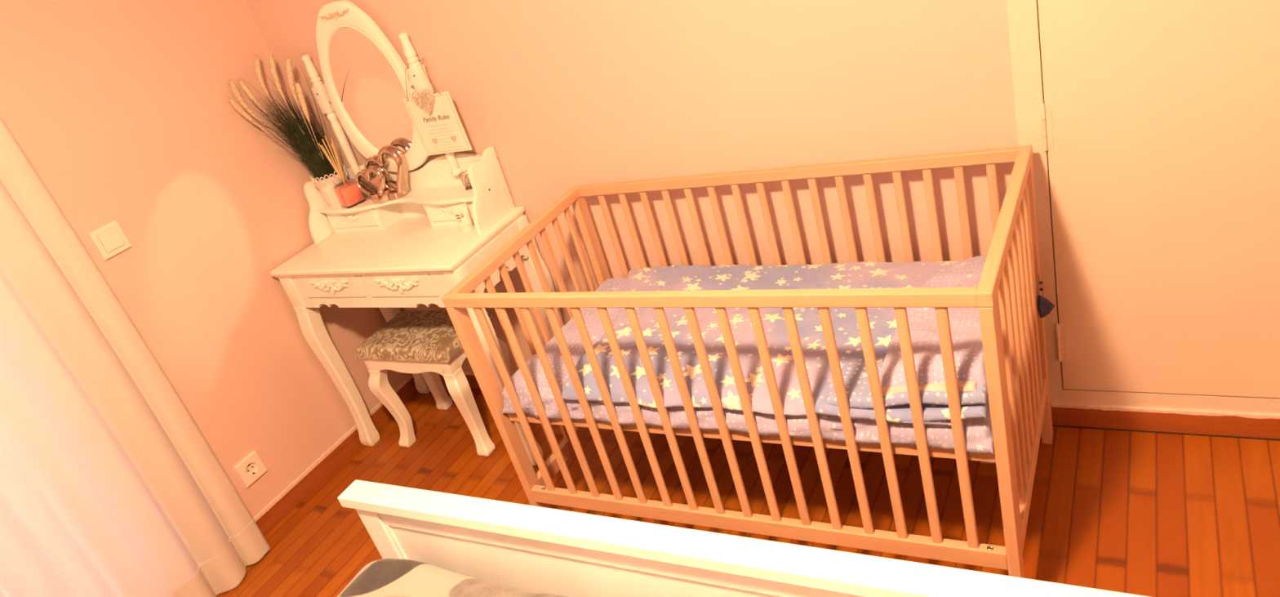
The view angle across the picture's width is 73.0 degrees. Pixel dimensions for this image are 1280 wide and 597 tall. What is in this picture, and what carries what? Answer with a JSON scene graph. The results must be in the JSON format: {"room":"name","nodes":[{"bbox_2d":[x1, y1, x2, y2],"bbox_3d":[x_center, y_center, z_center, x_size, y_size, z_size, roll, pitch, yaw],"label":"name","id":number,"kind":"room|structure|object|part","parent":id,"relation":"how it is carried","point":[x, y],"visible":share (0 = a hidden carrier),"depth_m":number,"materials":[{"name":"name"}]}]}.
{"room":"bedroom","nodes":[
{"label":"bedroom","id":0,"kind":"room"},
{"bbox_2d":[0,0,411,517],"bbox_3d":[-2.121,0.225,1.514,0.100,2.620,4.094,0,31,31],"label":"wall","id":1,"kind":"structure","parent":0,"point":[121,108],"depth_m":2.67,"materials":[{"name":"white paint"}]},
{"bbox_2d":[88,219,131,260],"bbox_3d":[-1.499,-0.165,2.449,0.014,0.085,0.085,0,31,31],"label":"light switch","id":2,"kind":"object","parent":1,"relation":"attached to","point":[109,239],"visible":1,"depth_m":2.44,"materials":[{"name":"beige plastic"}]},
{"bbox_2d":[234,449,266,487],"bbox_3d":[-1.270,0.557,2.826,0.010,0.085,0.085,0,31,31],"label":"wall socket","id":3,"kind":"object","parent":1,"relation":"attached to","point":[251,467],"visible":1,"depth_m":2.82,"materials":[{"name":"beige plastic"}]},
{"bbox_2d":[253,373,417,536],"bbox_3d":[-1.127,0.602,3.068,0.006,0.078,1.111,0,31,31],"label":"baseboard","id":4,"kind":"structure","parent":1,"relation":"attached to","point":[298,490],"depth_m":3.06,"materials":[{"name":"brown wood"}]},
{"bbox_2d":[245,0,1017,373],"bbox_3d":[-0.270,-0.808,2.403,2.378,2.620,0.100,0,31,31],"label":"wall","id":5,"kind":"structure","parent":0,"point":[565,94],"depth_m":2.29,"materials":[{"name":"white paint"}]},
{"bbox_2d":[216,386,1279,596],"bbox_3d":[-0.015,1.281,1.203,4.021,0.050,4.594,0,31,31],"label":"floor","id":6,"kind":"structure","parent":0,"point":[1144,513],"depth_m":2.19,"materials":[{"name":"brown wood"}]},
{"bbox_2d":[0,115,271,596],"bbox_3d":[-1.939,0.267,1.541,0.051,2.418,2.050,0,31,31],"label":"curtain","id":7,"kind":"object","parent":6,"relation":"on","point":[110,486],"visible":1,"depth_m":2.31,"materials":[{"name":"white fabric"}]},
{"bbox_2d":[270,0,564,465],"bbox_3d":[-0.792,-0.182,2.809,0.821,1.470,0.393,0,31,31],"label":"table","id":8,"kind":"object","parent":6,"relation":"on","point":[409,251],"visible":0.85,"depth_m":2.75,"materials":[{"name":"white paint"}]},
{"bbox_2d":[226,50,347,206],"bbox_3d":[-1.133,-0.543,2.846,0.217,0.547,0.252,0,31,31],"label":"potted grass","id":9,"kind":"object","parent":8,"relation":"on","point":[324,176],"depth_m":2.86,"materials":[{"name":"green plant"}]},
{"bbox_3d":[-1.064,-0.421,2.965,0.122,0.039,0.121,0,31,31],"label":"lace trim","id":10,"kind":"part","parent":9,"relation":"part of","materials":[{"name":"white fabric"}]},
{"bbox_2d":[314,168,347,206],"bbox_3d":[-1.052,-0.381,2.985,0.112,0.104,0.112,0,31,31],"label":"pot","id":11,"kind":"object","parent":9,"relation":"on","point":[325,182],"depth_m":2.93,"materials":[{"name":"white ceramic"}]},
{"bbox_3d":[-1.112,-0.329,3.030,0.015,0.209,0.188,0,31,31],"label":"panel","id":12,"kind":"part","parent":8,"relation":"part of","materials":[{"name":"white paint"}]},
{"bbox_3d":[-0.994,-0.036,2.780,0.182,0.054,0.012,0,31,31],"label":"carved handle","id":13,"kind":"part","parent":8,"relation":"part of","materials":[{"name":"white paint"}]},
{"bbox_3d":[-1.083,0.226,3.045,0.066,0.719,0.066,0,31,31],"label":"leg","id":14,"kind":"part","parent":8,"relation":"part of","materials":[{"name":"white paint"}]},
{"bbox_3d":[-0.993,-0.041,2.792,0.272,0.080,0.015,0,31,31],"label":"drawer","id":15,"kind":"part","parent":8,"relation":"part of","materials":[{"name":"white paint"}]},
{"bbox_2d":[318,135,366,208],"bbox_3d":[-1.005,-0.426,2.891,0.073,0.239,0.073,-35,31,-31],"label":"reed diffuser","id":16,"kind":"object","parent":8,"relation":"on","point":[348,193],"visible":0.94,"depth_m":2.89,"materials":[{"name":"pink glass"}]},
{"bbox_2d":[333,175,366,208],"bbox_3d":[-0.986,-0.365,2.922,0.073,0.096,0.073,-34,31,-31],"label":"glass bottle","id":17,"kind":"object","parent":16,"relation":"on","point":[348,193],"depth_m":2.90,"materials":[{"name":"glass"}]},
{"bbox_3d":[-0.988,-0.274,2.957,0.091,0.027,0.012,0,31,31],"label":"carved handle","id":18,"kind":"part","parent":8,"relation":"part of","materials":[{"name":"white paint"}]},
{"bbox_3d":[-0.982,-0.275,2.966,0.220,0.062,0.012,0,31,31],"label":"drawer","id":19,"kind":"part","parent":8,"relation":"part of","materials":[{"name":"white paint"}]},
{"bbox_3d":[-0.844,-0.028,2.715,0.720,0.122,0.018,0,31,31],"label":"frame","id":20,"kind":"part","parent":8,"relation":"part of","materials":[{"name":"white paint"}]},
{"bbox_2d":[301,0,462,176],"bbox_3d":[-0.847,-0.644,2.737,0.473,0.585,0.042,0,31,31],"label":"mirror","id":21,"kind":"object","parent":8,"relation":"attached to","point":[364,87],"depth_m":2.73,"materials":[{"name":"white paint"}]},
{"bbox_2d":[355,144,409,203],"bbox_3d":[-0.845,-0.406,2.833,0.197,0.176,0.096,0,31,31],"label":"heart ornament","id":22,"kind":"object","parent":8,"relation":"on","point":[384,188],"visible":1,"depth_m":2.83,"materials":[{"name":"silver metal"}]},
{"bbox_3d":[-0.866,-0.381,2.850,0.054,0.052,0.008,0,31,31],"label":"heart plate","id":23,"kind":"part","parent":22,"relation":"part of","materials":[{"name":"silver metal"}]},
{"bbox_2d":[369,188,407,203],"bbox_3d":[-0.832,-0.348,2.865,0.125,0.036,0.082,-9,27,16],"label":"candle cup","id":24,"kind":"object","parent":22,"relation":"on","point":[377,195],"depth_m":2.84,"materials":[{"name":"silver metal"}]},
{"bbox_2d":[318,183,473,213],"bbox_3d":[-0.785,-0.328,2.852,0.728,0.013,0.135,0,31,31],"label":"shelf","id":25,"kind":"object","parent":8,"relation":"attached to","point":[430,195],"depth_m":2.82,"materials":[{"name":"white paint"}]},
{"bbox_3d":[-0.731,-0.038,2.623,0.182,0.054,0.012,0,31,31],"label":"carved handle","id":26,"kind":"part","parent":8,"relation":"part of","materials":[{"name":"white paint"}]},
{"bbox_3d":[-0.793,-0.172,2.819,0.791,0.009,0.381,0,31,31],"label":"moulding","id":27,"kind":"part","parent":8,"relation":"part of","materials":[{"name":"white paint"}]},
{"bbox_3d":[-0.730,-0.043,2.634,0.279,0.080,0.015,0,31,31],"label":"drawer","id":28,"kind":"part","parent":8,"relation":"part of","materials":[{"name":"white paint"}]},
{"bbox_3d":[-0.941,0.059,3.285,0.066,0.719,0.061,0,31,31],"label":"leg","id":29,"kind":"part","parent":8,"relation":"part of","materials":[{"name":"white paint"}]},
{"bbox_3d":[-0.754,-0.372,2.903,0.729,0.203,0.013,0,31,31],"label":"panel","id":30,"kind":"part","parent":8,"relation":"part of","materials":[{"name":"white paint"}]},
{"bbox_2d":[403,57,472,155],"bbox_3d":[-0.623,-0.582,2.629,0.184,0.287,0.066,2,32,35],"label":"sign","id":31,"kind":"object","parent":8,"relation":"hanging from","point":[436,120],"visible":1,"depth_m":2.63,"materials":[{"name":"white"}]},
{"bbox_3d":[-0.592,-0.277,2.720,0.091,0.027,0.012,0,31,31],"label":"carved handle","id":32,"kind":"part","parent":8,"relation":"part of","materials":[{"name":"white paint"}]},
{"bbox_3d":[-0.587,-0.278,2.729,0.212,0.062,0.012,0,31,31],"label":"drawer","id":33,"kind":"part","parent":8,"relation":"part of","materials":[{"name":"white paint"}]},
{"bbox_2d":[450,203,474,231],"bbox_3d":[-0.547,-0.251,2.672,0.039,0.086,0.038,-30,29,-24],"label":"tube","id":34,"kind":"object","parent":8,"relation":"on","point":[460,211],"visible":1,"depth_m":2.66,"materials":[{"name":"plastic"}]},
{"bbox_2d":[458,169,472,190],"bbox_3d":[-0.536,-0.371,2.711,0.049,0.051,0.049,0,31,31],"label":"glass","id":35,"kind":"object","parent":8,"relation":"on","point":[464,175],"visible":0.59,"depth_m":2.70,"materials":[{"name":"clear glass"}]},
{"bbox_3d":[-0.473,-0.333,2.648,0.015,0.209,0.188,0,31,31],"label":"panel","id":36,"kind":"part","parent":8,"relation":"part of","materials":[{"name":"white paint"}]},
{"bbox_3d":[-0.439,0.222,2.659,0.066,0.719,0.066,0,31,31],"label":"leg","id":37,"kind":"part","parent":8,"relation":"part of","materials":[{"name":"white paint"}]},
{"bbox_3d":[-0.296,0.054,2.900,0.066,0.719,0.061,0,31,31],"label":"leg","id":38,"kind":"part","parent":8,"relation":"part of","materials":[{"name":"white paint"}]},
{"bbox_2d":[355,310,511,456],"bbox_3d":[-0.685,0.281,3.016,0.427,0.436,0.279,0,31,31],"label":"stool","id":39,"kind":"object","parent":6,"relation":"on","point":[428,343],"visible":0.83,"depth_m":2.90,"materials":[{"name":"white paint"}]},
{"bbox_3d":[-0.880,0.358,3.041,0.067,0.388,0.067,0,31,31],"label":"leg","id":40,"kind":"part","parent":39,"relation":"part of","materials":[{"name":"white paint"}]},
{"bbox_2d":[355,310,495,362],"bbox_3d":[-0.737,0.115,2.931,0.424,0.048,0.266,0,31,31],"label":"seat cushion","id":41,"kind":"object","parent":39,"relation":"on","point":[411,335],"depth_m":2.88,"materials":[{"name":"beige fabric"}]},
{"bbox_3d":[-0.787,0.249,3.197,0.067,0.388,0.067,0,31,31],"label":"leg","id":42,"kind":"part","parent":39,"relation":"part of","materials":[{"name":"white paint"}]},
{"bbox_3d":[-0.571,0.355,2.856,0.067,0.388,0.067,0,31,31],"label":"leg","id":43,"kind":"part","parent":39,"relation":"part of","materials":[{"name":"white paint"}]},
{"bbox_3d":[-0.478,0.246,3.012,0.067,0.388,0.067,0,31,31],"label":"leg","id":44,"kind":"part","parent":39,"relation":"part of","materials":[{"name":"white paint"}]},
{"bbox_2d":[337,480,1148,596],"bbox_3d":[-0.281,1.013,0.579,1.734,1.100,2.156,0,31,31],"label":"bed","id":45,"kind":"object","parent":6,"relation":"on","point":[531,548],"visible":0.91,"depth_m":1.43,"materials":[{"name":"white paint"}]},
{"bbox_3d":[-0.456,0.678,1.872,0.058,0.635,0.038,0,31,31],"label":"post","id":46,"kind":"part","parent":45,"relation":"part of","materials":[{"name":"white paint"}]},
{"bbox_3d":[-0.438,0.647,1.838,0.010,0.469,0.029,0,31,31],"label":"trim","id":47,"kind":"part","parent":45,"relation":"part of","materials":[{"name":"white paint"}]},
{"bbox_2d":[337,558,566,596],"bbox_3d":[-0.249,1.018,0.754,1.859,0.201,1.796,0,31,31],"label":"duvet","id":48,"kind":"object","parent":45,"relation":"on","point":[384,577],"visible":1,"depth_m":1.61,"materials":[{"name":"beige fabric"}]},
{"bbox_3d":[0.237,0.642,1.435,1.560,0.468,0.020,0,31,31],"label":"footboard panel","id":49,"kind":"part","parent":45,"relation":"part of","materials":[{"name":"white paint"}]},
{"bbox_2d":[441,144,1053,577],"bbox_3d":[0.305,0.178,2.179,1.243,0.816,0.648,0,31,31],"label":"crib","id":50,"kind":"object","parent":6,"relation":"on","point":[1014,341],"visible":0.77,"depth_m":1.94,"materials":[{"name":"brown wood"}]},
{"bbox_3d":[-0.345,0.350,2.274,0.024,0.786,0.042,0,31,31],"label":"post","id":51,"kind":"part","parent":50,"relation":"part of","materials":[{"name":"brown wood"}]},
{"bbox_3d":[-0.322,-0.156,2.319,0.026,0.030,0.648,0,31,31],"label":"rail","id":52,"kind":"part","parent":50,"relation":"part of","materials":[{"name":"brown wood"}]},
{"bbox_3d":[-0.158,0.369,2.587,0.022,0.044,0.564,0,31,31],"label":"rail","id":53,"kind":"part","parent":50,"relation":"part of","materials":[{"name":"brown wood"}]},
{"bbox_3d":[-0.080,0.039,2.721,0.024,0.786,0.042,0,31,31],"label":"post","id":54,"kind":"part","parent":50,"relation":"part of","materials":[{"name":"brown wood"}]},
{"bbox_3d":[0.063,0.001,1.776,1.193,0.030,0.022,0,31,31],"label":"rail","id":55,"kind":"part","parent":50,"relation":"part of","materials":[{"name":"brown wood"}]},
{"bbox_2d":[502,276,994,453],"bbox_3d":[0.277,0.102,2.134,1.185,0.091,0.620,0,31,31],"label":"mattress","id":56,"kind":"object","parent":50,"relation":"on","point":[978,432],"visible":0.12,"depth_m":1.95,"materials":[{"name":"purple fabric"}]},
{"bbox_2d":[561,255,989,425],"bbox_3d":[0.293,0.041,2.086,1.102,0.106,0.628,0,31,31],"label":"duvet","id":57,"kind":"object","parent":56,"relation":"on","point":[965,324],"visible":0.64,"depth_m":1.98,"materials":[{"name":"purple fabric"}]},
{"bbox_3d":[0.296,0.150,2.165,1.185,0.031,0.596,0,31,31],"label":"mattress","id":58,"kind":"part","parent":50,"relation":"part of","materials":[{"name":"fabric"}]},
{"bbox_3d":[0.227,0.526,2.044,1.193,0.044,0.022,0,31,31],"label":"rail","id":59,"kind":"part","parent":50,"relation":"part of","materials":[{"name":"brown wood"}]},
{"bbox_3d":[0.337,-0.320,2.237,1.193,0.030,0.022,0,31,31],"label":"rail","id":60,"kind":"part","parent":50,"relation":"part of","materials":[{"name":"brown wood"}]},
{"bbox_3d":[0.698,0.343,1.649,0.024,0.786,0.042,0,31,31],"label":"post","id":61,"kind":"part","parent":50,"relation":"part of","materials":[{"name":"brown wood"}]},
{"bbox_3d":[0.722,-0.163,1.694,0.026,0.030,0.648,0,31,31],"label":"rail","id":62,"kind":"part","parent":50,"relation":"part of","materials":[{"name":"brown wood"}]},
{"bbox_3d":[0.886,0.362,1.962,0.022,0.044,0.564,0,31,31],"label":"rail","id":63,"kind":"part","parent":50,"relation":"part of","materials":[{"name":"brown wood"}]},
{"bbox_3d":[0.964,0.032,2.097,0.024,0.786,0.042,0,31,31],"label":"post","id":64,"kind":"part","parent":50,"relation":"part of","materials":[{"name":"brown wood"}]},
{"bbox_2d":[1037,272,1054,317],"bbox_3d":[0.954,-0.010,2.038,0.040,0.115,0.016,-19,26,-3],"label":"charm","id":65,"kind":"object","parent":50,"relation":"hanging from","point":[1045,306],"visible":1,"depth_m":2.04,"materials":[{"name":"blue fabric"}]},
{"bbox_3d":[1.331,0.099,-0.351,0.100,2.620,4.494,0,31,31],"label":"wall","id":66,"kind":"structure","parent":0,"visible":0},
{"bbox_2d":[439,371,1279,440],"bbox_3d":[0.756,0.301,2.504,3.821,0.078,0.033,0,31,31],"label":"baseboard","id":67,"kind":"structure","parent":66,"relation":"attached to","point":[1240,424],"depth_m":2.16,"materials":[{"name":"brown wood"}]},
{"bbox_2d":[1006,0,1279,413],"bbox_3d":[1.390,-0.830,1.359,1.542,2.552,0.066,0,31,31],"label":"closet","id":68,"kind":"object","parent":66,"relation":"attached to","point":[1152,127],"visible":0.91,"depth_m":1.90,"materials":[{"name":"beige paint"}]}
]}

